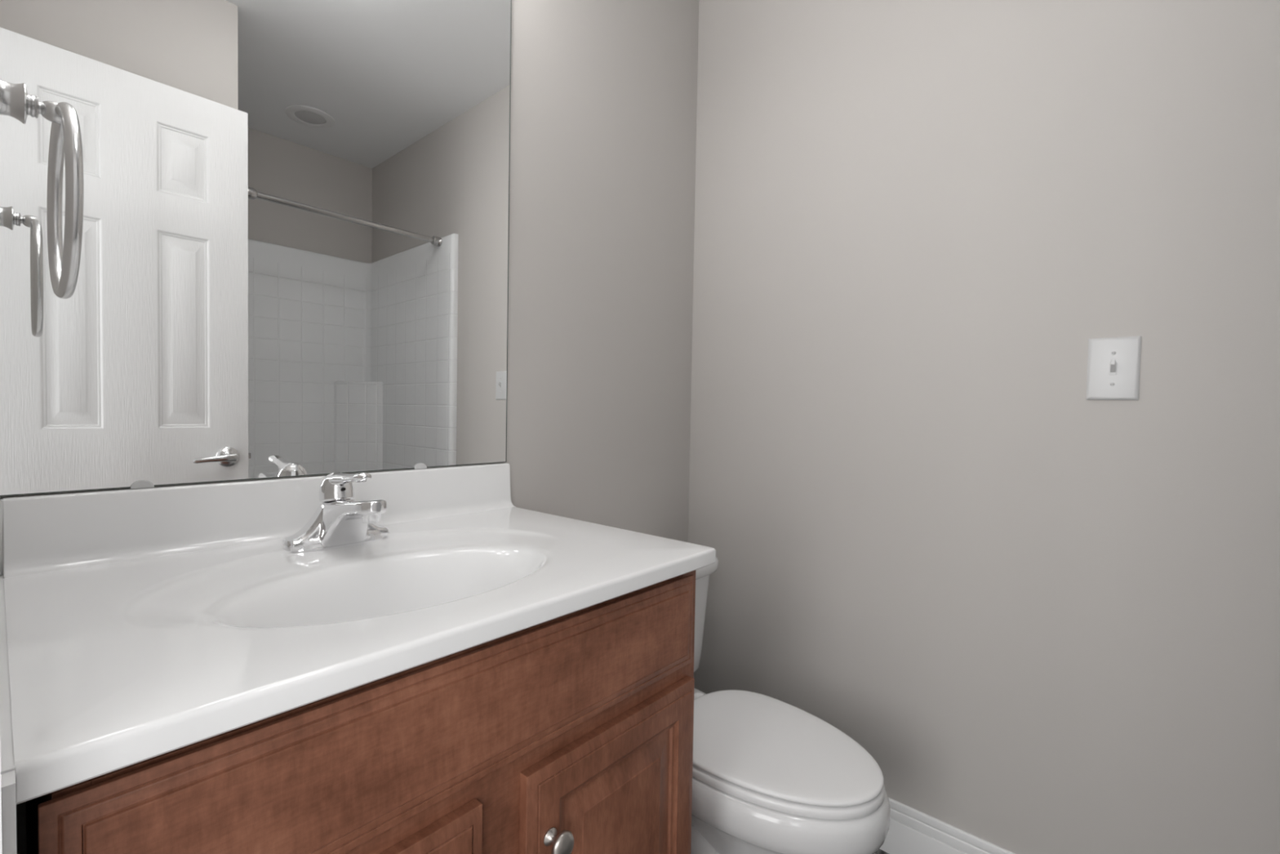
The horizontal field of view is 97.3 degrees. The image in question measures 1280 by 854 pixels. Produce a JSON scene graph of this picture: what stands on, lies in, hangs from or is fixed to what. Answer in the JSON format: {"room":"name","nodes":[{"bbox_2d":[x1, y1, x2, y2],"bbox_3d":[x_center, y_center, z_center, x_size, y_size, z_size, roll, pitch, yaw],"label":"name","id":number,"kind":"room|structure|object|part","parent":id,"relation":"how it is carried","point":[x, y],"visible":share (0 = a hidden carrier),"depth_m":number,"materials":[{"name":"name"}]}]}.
{"room":"bathroom","nodes":[
{"label":"bathroom","id":0,"kind":"room"},
{"bbox_2d":[0,0,698,853],"bbox_3d":[-0.384,-0.188,1.222,0.100,2.442,1.551,2,2,41],"label":"wall","id":1,"kind":"structure","parent":0,"point":[603,93],"depth_m":1.46,"materials":[{"name":"grey paint"}]},
{"bbox_2d":[0,0,511,496],"bbox_3d":[-0.533,-0.439,0.955,0.009,1.046,0.746,2,2,41],"label":"wall mirror","id":2,"kind":"object","parent":1,"relation":"attached to","point":[294,261],"visible":1,"depth_m":0.88,"materials":[{"name":"silver glass"}]},
{"bbox_2d":[2,462,515,578],"bbox_3d":[-0.529,0.142,0.963,0.042,0.116,0.742,2,2,41],"label":"backsplash","id":3,"kind":"structure","parent":1,"relation":"attached to","point":[55,532],"depth_m":0.82,"materials":[{"name":"white stone"}]},
{"bbox_2d":[872,848,888,853],"bbox_3d":[0.531,1.100,0.507,2.501,0.060,1.651,2,2,41],"label":"floor","id":4,"kind":"structure","parent":0,"point":[879,851],"depth_m":1.39,"materials":[{"name":"plastic"}]},
{"bbox_2d":[0,569,695,853],"bbox_3d":[-0.337,0.617,0.795,0.581,0.859,0.743,2,2,41],"label":"vanity cabinet","id":5,"kind":"object","parent":4,"relation":"on","point":[571,733],"visible":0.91,"depth_m":0.58,"materials":[{"name":"brown wood"}]},
{"bbox_2d":[0,462,715,804],"bbox_3d":[-0.335,0.207,0.791,0.564,0.228,0.748,2,2,41],"label":"countertop","id":6,"kind":"structure","parent":5,"relation":"on","point":[137,625],"depth_m":0.67,"materials":[{"name":"white stone"}]},
{"bbox_2d":[282,471,388,552],"bbox_3d":[-0.434,0.126,0.850,0.173,0.120,0.153,2,2,41],"label":"faucet","id":7,"kind":"object","parent":6,"relation":"on","point":[340,520],"visible":1,"depth_m":0.85,"materials":[{"name":"silver metal"}]},
{"bbox_3d":[-0.448,0.092,0.862,0.132,0.055,0.050,2,2,41],"label":"handle","id":8,"kind":"part","parent":7,"relation":"part of","materials":[{"name":"silver metal"}]},
{"bbox_3d":[-0.281,0.671,0.491,0.018,0.534,0.319,2,2,41],"label":"door","id":9,"kind":"part","parent":5,"relation":"part of","materials":[{"name":"brown wood"}]},
{"bbox_3d":[-0.096,0.485,0.657,0.031,0.034,0.031,2,2,41],"label":"knob","id":10,"kind":"part","parent":5,"relation":"part of","materials":[{"name":"grey metal"}]},
{"bbox_3d":[-0.029,0.667,0.780,0.018,0.534,0.329,2,2,41],"label":"door","id":11,"kind":"part","parent":5,"relation":"part of","materials":[{"name":"brown wood"}]},
{"bbox_2d":[690,556,890,853],"bbox_3d":[0.161,0.696,1.231,0.730,0.694,0.490,2,2,41],"label":"toilet","id":12,"kind":"object","parent":4,"relation":"on","point":[771,775],"visible":0.51,"depth_m":1.04,"materials":[{"name":"white ceramic"}]},
{"bbox_3d":[-0.029,0.519,1.394,0.200,0.279,0.460,2,2,41],"label":"tank","id":13,"kind":"part","parent":12,"relation":"part of","materials":[{"name":"white ceramic"}]},
{"bbox_3d":[-0.023,0.362,1.387,0.227,0.043,0.490,2,2,41],"label":"tank lid","id":14,"kind":"part","parent":12,"relation":"part of","materials":[{"name":"white ceramic"}]},
{"bbox_3d":[0.266,0.656,1.139,0.431,0.018,0.328,2,2,41],"label":"seat","id":15,"kind":"part","parent":12,"relation":"part of","materials":[{"name":"white plastic"}]},
{"bbox_3d":[0.266,0.636,1.139,0.428,0.012,0.325,2,2,41],"label":"lid","id":16,"kind":"part","parent":12,"relation":"part of","materials":[{"name":"white plastic"}]},
{"bbox_3d":[0.203,0.854,1.196,0.610,0.382,0.350,2,2,41],"label":"bowl","id":17,"kind":"part","parent":12,"relation":"part of","materials":[{"name":"white ceramic"}]},
{"bbox_2d":[688,0,1279,853],"bbox_3d":[1.063,-0.158,1.057,2.501,2.442,0.100,2,2,41],"label":"wall","id":18,"kind":"structure","parent":0,"point":[1047,615],"depth_m":1.23,"materials":[{"name":"grey paint"}]},
{"bbox_2d":[879,797,1015,853],"bbox_3d":[0.660,0.984,1.347,1.387,0.130,0.014,2,2,41],"label":"baseboard","id":19,"kind":"structure","parent":18,"relation":"attached to","point":[911,830],"depth_m":1.33,"materials":[{"name":"white paint"}]},
{"bbox_2d":[1085,335,1141,399],"bbox_3d":[0.923,-0.114,1.100,0.080,0.122,0.019,2,2,41],"label":"light switch","id":20,"kind":"object","parent":18,"relation":"attached to","point":[1113,363],"visible":1,"depth_m":1.10,"materials":[{"name":"white plastic"}]},
{"bbox_3d":[-0.321,-0.158,0.209,1.327,2.442,0.106,2,2,41],"label":"wall","id":21,"kind":"structure","parent":0,"visible":0},
{"bbox_2d":[0,736,2,853],"bbox_3d":[-0.147,0.005,0.049,0.753,2.130,0.122,2,2,41],"label":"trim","id":22,"kind":"structure","parent":21,"relation":"attached to","point":[1,849],"depth_m":0.30,"materials":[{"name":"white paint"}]},
{"bbox_2d":[0,79,84,298],"bbox_3d":[-0.570,-0.224,0.529,0.182,0.199,0.053,2,2,41],"label":"towel ring","id":23,"kind":"object","parent":21,"relation":"attached to","point":[65,145],"visible":1,"depth_m":0.52,"materials":[{"name":"silver metal"}]},
{"bbox_3d":[-0.573,-0.302,0.528,0.043,0.043,0.049,2,2,41],"label":"mounting post","id":24,"kind":"part","parent":23,"relation":"part of","materials":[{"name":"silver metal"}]}
]}

